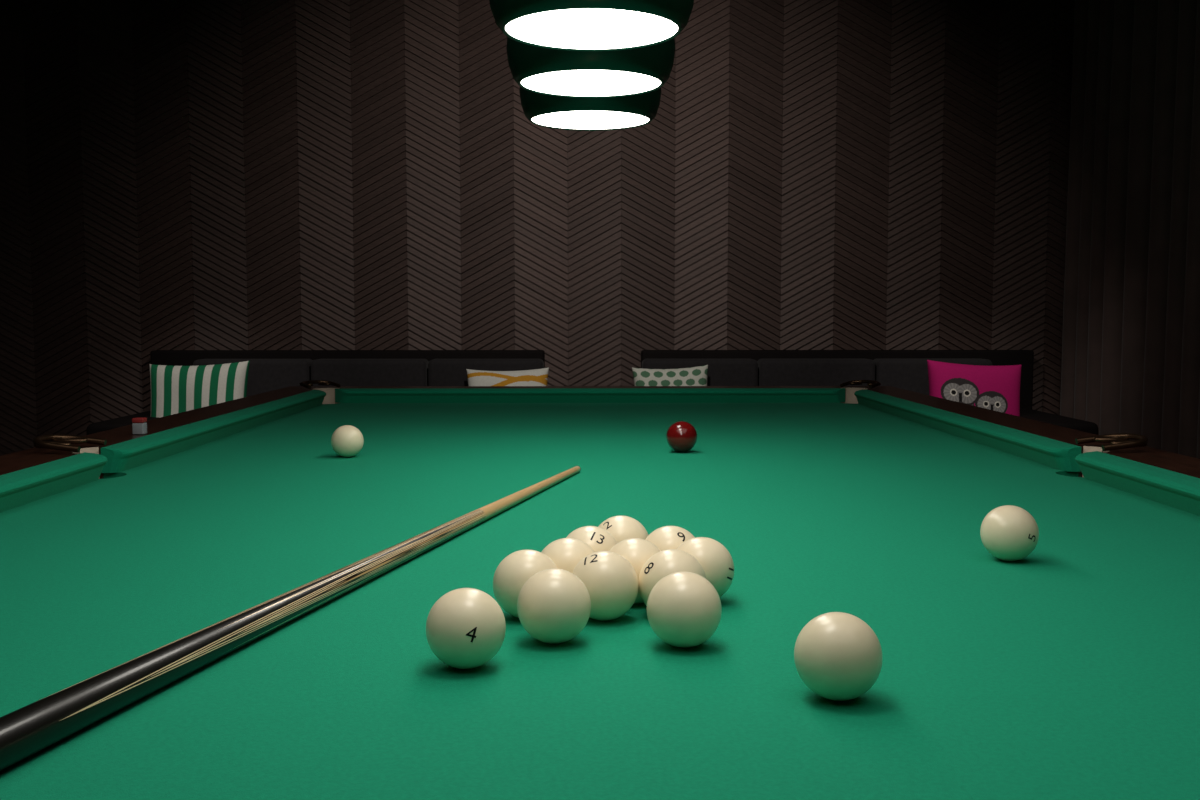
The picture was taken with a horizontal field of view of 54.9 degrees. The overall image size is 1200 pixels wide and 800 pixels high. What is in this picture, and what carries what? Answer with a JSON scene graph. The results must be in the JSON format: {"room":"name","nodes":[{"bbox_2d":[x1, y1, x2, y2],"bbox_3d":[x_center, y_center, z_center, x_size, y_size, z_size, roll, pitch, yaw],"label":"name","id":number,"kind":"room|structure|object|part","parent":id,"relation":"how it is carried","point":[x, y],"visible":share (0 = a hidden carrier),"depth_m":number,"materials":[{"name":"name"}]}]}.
{"room":"games hall","nodes":[
{"label":"games hall","id":0,"kind":"room"},
{"bbox_2d":[404,12,836,336],"bbox_3d":[-0.328,-0.792,5.935,5.970,2.950,0.100,0,4,-1],"label":"wall","id":1,"kind":"structure","parent":0,"point":[404,12],"depth_m":5.86,"materials":[{"name":"paint"}]},
{"bbox_2d":[0,0,1074,455],"bbox_3d":[-0.328,-0.792,5.877,5.768,2.886,0.016,0,4,-1],"label":"panelling","id":2,"kind":"object","parent":1,"relation":"attached to","point":[175,174],"visible":0.66,"depth_m":5.86,"materials":[{"name":"brown wood"}]},
{"bbox_3d":[-0.288,-2.033,2.018,5.970,0.100,7.730,0,4,-1],"label":"ceiling","id":3,"kind":"structure","parent":0,"visible":0},
{"bbox_2d":[519,87,660,130],"bbox_3d":[-0.021,-1.310,2.470,0.309,1.407,0.309,0,4,-1],"label":"pendant lamp","id":4,"kind":"object","parent":3,"relation":"hanging from","point":[556,112],"visible":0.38,"depth_m":2.45,"materials":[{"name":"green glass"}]},
{"bbox_2d":[532,111,648,128],"bbox_3d":[-0.021,-0.611,2.522,0.259,0.001,0.259,0,4,-1],"label":"diffuser","id":5,"kind":"object","parent":4,"relation":"attached to","point":[549,119],"depth_m":2.51,"materials":[{"name":"white"}]},
{"bbox_2d":[506,37,674,97],"bbox_3d":[-0.017,-1.281,2.071,0.309,1.407,0.309,0,4,-1],"label":"pendant lamp","id":6,"kind":"object","parent":3,"relation":"hanging from","point":[546,71],"visible":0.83,"depth_m":2.05,"materials":[{"name":"green glass"}]},
{"bbox_2d":[521,70,660,95],"bbox_3d":[-0.017,-0.582,2.123,0.259,0.001,0.259,0,4,-1],"label":"diffuser","id":7,"kind":"object","parent":6,"relation":"attached to","point":[546,82],"depth_m":2.11,"materials":[{"name":"white"}]},
{"bbox_2d":[489,0,693,50],"bbox_3d":[-0.012,-1.252,1.673,0.309,1.407,0.309,0,4,-1],"label":"pendant lamp","id":8,"kind":"object","parent":3,"relation":"hanging from","point":[570,25],"visible":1,"depth_m":1.68,"materials":[{"name":"green glass"}]},
{"bbox_2d":[505,8,677,48],"bbox_3d":[-0.012,-0.553,1.724,0.259,0.001,0.259,0,4,-1],"label":"diffuser","id":9,"kind":"object","parent":8,"relation":"attached to","point":[551,28],"depth_m":1.71,"materials":[{"name":"white"}]},
{"bbox_2d":[1060,0,1199,458],"bbox_3d":[2.381,-0.630,4.071,0.149,2.860,3.525,0,4,-1],"label":"curtain","id":10,"kind":"object","parent":3,"relation":"hanging from","point":[1131,334],"visible":0.77,"depth_m":5.04,"materials":[{"name":"brown fabric"}]},
{"bbox_3d":[-0.288,1.009,2.242,5.970,0.100,7.730,0,4,-1],"label":"floor","id":11,"kind":"structure","parent":0,"visible":0},
{"bbox_2d":[86,350,544,434],"bbox_3d":[-1.264,0.248,5.480,1.976,0.942,0.880,0,4,-1],"label":"sofa","id":12,"kind":"object","parent":11,"relation":"on","point":[269,370],"visible":0.22,"depth_m":5.65,"materials":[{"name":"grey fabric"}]},
{"bbox_3d":[-2.127,0.283,5.434,0.240,0.420,0.800,0,4,-1],"label":"arm","id":13,"kind":"part","parent":12,"relation":"part of"},
{"bbox_2d":[150,361,249,417],"bbox_3d":[-1.877,0.050,5.399,0.484,0.463,0.205,0,4,-2],"label":"throw pillow","id":14,"kind":"object","parent":12,"relation":"on","point":[174,389],"visible":0.44,"depth_m":5.35,"materials":[{"name":"fabric"}]},
{"bbox_2d":[193,359,312,396],"bbox_3d":[-1.712,0.032,5.735,0.565,0.470,0.160,0,4,-1],"label":"cushion","id":15,"kind":"object","parent":12,"relation":"on","point":[264,375],"depth_m":5.65,"materials":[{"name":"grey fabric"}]},
{"bbox_3d":[-1.269,0.212,5.873,1.975,0.930,0.090,0,4,-1],"label":"frame","id":16,"kind":"part","parent":12,"relation":"part of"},
{"bbox_2d":[311,359,428,385],"bbox_3d":[-1.137,0.032,5.741,0.565,0.470,0.160,0,4,-1],"label":"cushion","id":17,"kind":"object","parent":12,"relation":"on","point":[344,372],"depth_m":5.65,"materials":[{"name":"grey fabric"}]},
{"bbox_2d":[428,359,543,385],"bbox_3d":[-0.562,0.031,5.747,0.565,0.470,0.160,0,4,-1],"label":"cushion","id":18,"kind":"object","parent":12,"relation":"on","point":[441,372],"depth_m":5.65,"materials":[{"name":"grey fabric"}]},
{"bbox_2d":[466,368,548,385],"bbox_3d":[-0.443,0.053,5.555,0.405,0.415,0.182,0,4,-2],"label":"throw pillow","id":19,"kind":"object","parent":12,"relation":"on","point":[535,377],"visible":0.2,"depth_m":5.54,"materials":[{"name":"fabric"}]},
{"bbox_2d":[0,380,1199,799],"bbox_3d":[-0.013,0.512,2.208,2.145,0.894,3.920,0,4,-1],"label":"table","id":20,"kind":"object","parent":11,"relation":"on","point":[1069,669],"visible":0.98,"depth_m":1.22,"materials":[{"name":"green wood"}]},
{"bbox_2d":[0,452,107,512],"bbox_3d":[-0.917,0.184,1.269,0.052,0.048,1.737,0,4,-1],"label":"cushion","id":21,"kind":"object","parent":20,"relation":"on","point":[30,487],"depth_m":1.91,"materials":[{"name":"green fabric"}]},
{"bbox_2d":[132,417,146,433],"bbox_3d":[-0.981,0.055,2.461,0.024,0.034,0.024,0,4,-1],"label":"cue chalk","id":22,"kind":"object","parent":20,"relation":"on","point":[139,426],"visible":1,"depth_m":2.45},
{"bbox_2d":[101,390,325,472],"bbox_3d":[-0.936,0.052,3.071,0.052,0.048,1.737,0,4,-1],"label":"cushion","id":23,"kind":"object","parent":20,"relation":"on","point":[137,454],"depth_m":2.66,"materials":[{"name":"green fabric"}]},
{"bbox_2d":[0,466,580,770],"bbox_3d":[-0.235,0.179,1.430,0.032,0.034,1.620,1,4,14],"label":"billiard cue","id":24,"kind":"object","parent":20,"relation":"on","point":[34,727],"visible":1,"depth_m":0.96,"materials":[{"name":"black wood"}]},
{"bbox_2d":[331,425,363,456],"bbox_3d":[-0.535,0.087,2.449,0.068,0.068,0.068,0,4,-1],"label":"ball","id":25,"kind":"object","parent":20,"relation":"on","point":[346,440],"visible":1,"depth_m":2.42,"materials":[{"name":"beige plastic"}]},
{"bbox_2d":[426,588,505,668],"bbox_3d":[-0.115,0.195,0.987,0.068,0.068,0.068,0,4,-1],"label":"ball","id":26,"kind":"object","parent":20,"relation":"on","point":[466,627],"visible":1,"depth_m":0.96,"materials":[{"name":"beige plastic"}]},
{"bbox_2d":[493,549,557,617],"bbox_3d":[-0.073,0.183,1.149,0.068,0.068,0.068,0,4,-1],"label":"ball","id":27,"kind":"object","parent":20,"relation":"on","point":[515,569],"visible":0.69,"depth_m":1.13,"materials":[{"name":"beige plastic"}]},
{"bbox_2d":[517,568,590,643],"bbox_3d":[-0.042,0.189,1.062,0.068,0.068,0.068,0,4,-1],"label":"ball","id":28,"kind":"object","parent":20,"relation":"on","point":[554,605],"visible":1,"depth_m":1.04,"materials":[{"name":"beige plastic"}]},
{"bbox_2d":[541,538,593,572],"bbox_3d":[-0.034,0.178,1.209,0.068,0.068,0.068,0,4,-1],"label":"ball","id":29,"kind":"object","parent":20,"relation":"on","point":[566,553],"visible":0.37,"depth_m":1.19,"materials":[{"name":"beige plastic"}]},
{"bbox_2d":[335,388,845,402],"bbox_3d":[-0.032,-0.015,3.975,1.769,0.048,0.052,0,4,-1],"label":"cushion","id":30,"kind":"object","parent":20,"relation":"on","point":[342,395],"depth_m":3.96,"materials":[{"name":"green fabric"}]},
{"bbox_2d":[566,526,616,551],"bbox_3d":[-0.011,0.173,1.278,0.068,0.068,0.068,0,4,-1],"label":"ball","id":31,"kind":"object","parent":20,"relation":"on","point":[597,538],"visible":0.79,"depth_m":1.26,"materials":[{"name":"beige plastic"}]},
{"bbox_3d":[-0.013,0.173,2.184,2.145,0.157,3.920,0,4,-1],"label":"wood rail","id":32,"kind":"part","parent":20,"relation":"part of","materials":[{"name":"brown wood"}]},
{"bbox_2d":[572,551,637,620],"bbox_3d":[0.004,0.183,1.142,0.068,0.068,0.068,0,4,-1],"label":"ball","id":33,"kind":"object","parent":20,"relation":"on","point":[610,580],"visible":0.95,"depth_m":1.12,"materials":[{"name":"beige plastic"}]},
{"bbox_2d":[598,515,647,542],"bbox_3d":[0.025,0.169,1.344,0.068,0.068,0.068,0,4,-1],"label":"ball","id":34,"kind":"object","parent":20,"relation":"on","point":[621,528],"visible":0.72,"depth_m":1.32,"materials":[{"name":"beige plastic"}]},
{"bbox_2d":[609,538,659,603],"bbox_3d":[0.036,0.179,1.208,0.068,0.068,0.068,0,4,-1],"label":"ball","id":35,"kind":"object","parent":20,"relation":"on","point":[637,551],"visible":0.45,"depth_m":1.19,"materials":[{"name":"beige plastic"}]},
{"bbox_2d":[645,526,694,550],"bbox_3d":[0.079,0.173,1.279,0.068,0.068,0.068,0,4,-1],"label":"ball","id":36,"kind":"object","parent":20,"relation":"on","point":[666,537],"visible":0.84,"depth_m":1.26,"materials":[{"name":"beige plastic"}]},
{"bbox_2d":[638,549,705,605],"bbox_3d":[0.072,0.183,1.150,0.068,0.068,0.068,0,4,-1],"label":"ball","id":37,"kind":"object","parent":20,"relation":"on","point":[661,564],"visible":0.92,"depth_m":1.13,"materials":[{"name":"beige plastic"}]},
{"bbox_2d":[666,421,696,451],"bbox_3d":[0.180,0.081,2.536,0.068,0.068,0.068,0,4,-1],"label":"ball","id":38,"kind":"object","parent":20,"relation":"on","point":[681,436],"visible":1,"depth_m":2.51,"materials":[{"name":"red plastic"}]},
{"bbox_2d":[647,572,721,647],"bbox_3d":[0.076,0.190,1.050,0.068,0.068,0.068,0,4,-1],"label":"ball","id":39,"kind":"object","parent":20,"relation":"on","point":[684,609],"visible":1,"depth_m":1.02,"materials":[{"name":"beige plastic"}]},
{"bbox_2d":[677,537,733,596],"bbox_3d":[0.107,0.178,1.214,0.068,0.068,0.068,0,4,-1],"label":"ball","id":40,"kind":"object","parent":20,"relation":"on","point":[716,561],"visible":0.55,"depth_m":1.19,"materials":[{"name":"beige plastic"}]},
{"bbox_2d":[794,612,882,700],"bbox_3d":[0.187,0.201,0.906,0.068,0.068,0.068,0,4,-1],"label":"ball","id":41,"kind":"object","parent":20,"relation":"on","point":[838,655],"visible":1,"depth_m":0.88,"materials":[{"name":"beige plastic"}]},
{"bbox_2d":[854,389,1080,471],"bbox_3d":[0.891,0.050,3.090,0.052,0.048,1.737,0,4,-1],"label":"cushion","id":42,"kind":"object","parent":20,"relation":"on","point":[1035,450],"depth_m":2.68,"materials":[{"name":"green fabric"}]},
{"bbox_2d":[980,505,1038,560],"bbox_3d":[0.502,0.163,1.417,0.068,0.068,0.068,0,4,-1],"label":"ball","id":43,"kind":"object","parent":20,"relation":"on","point":[1007,532],"visible":1,"depth_m":1.39,"materials":[{"name":"beige plastic"}]},
{"bbox_2d":[1075,451,1199,515],"bbox_3d":[0.910,0.183,1.288,0.052,0.048,1.737,0,4,-1],"label":"cushion","id":44,"kind":"object","parent":20,"relation":"on","point":[1173,492],"depth_m":1.90,"materials":[{"name":"green fabric"}]},
{"bbox_2d":[641,350,1098,434],"bbox_3d":[1.205,0.246,5.506,1.986,0.942,0.880,0,4,-1],"label":"sofa","id":45,"kind":"object","parent":11,"relation":"on","point":[902,369],"visible":0.2,"depth_m":5.68,"materials":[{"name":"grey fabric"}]},
{"bbox_2d":[632,365,707,385],"bbox_3d":[0.347,0.043,5.563,0.382,0.421,0.182,0,4,-2],"label":"throw pillow","id":46,"kind":"object","parent":45,"relation":"on","point":[692,376],"visible":0.22,"depth_m":5.54,"materials":[{"name":"fabric"}]},
{"bbox_2d":[642,359,757,385],"bbox_3d":[0.494,0.030,5.758,0.568,0.470,0.160,0,4,-1],"label":"cushion","id":47,"kind":"object","parent":45,"relation":"on","point":[721,372],"depth_m":5.67,"materials":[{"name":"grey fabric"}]},
{"bbox_2d":[757,358,874,385],"bbox_3d":[1.072,0.030,5.764,0.568,0.470,0.160,0,4,-1],"label":"cushion","id":48,"kind":"object","parent":45,"relation":"on","point":[770,371],"depth_m":5.67,"materials":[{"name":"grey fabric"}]},
{"bbox_3d":[1.201,0.210,5.899,1.985,0.930,0.090,0,4,-1],"label":"frame","id":49,"kind":"part","parent":45,"relation":"part of","materials":[{"name":"black leather"}]},
{"bbox_2d":[873,358,991,394],"bbox_3d":[1.651,0.029,5.770,0.568,0.470,0.160,0,4,-1],"label":"cushion","id":50,"kind":"object","parent":45,"relation":"on","point":[911,374],"depth_m":5.68,"materials":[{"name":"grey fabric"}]},
{"bbox_2d":[927,360,1020,416],"bbox_3d":[1.763,0.047,5.437,0.475,0.470,0.205,0,4,-2],"label":"throw pillow","id":51,"kind":"object","parent":45,"relation":"on","point":[996,388],"visible":0.44,"depth_m":5.39,"materials":[{"name":"fabric"}]},
{"bbox_3d":[2.073,0.280,5.477,0.240,0.420,0.800,0,4,-1],"label":"arm","id":52,"kind":"part","parent":45,"relation":"part of"}
]}

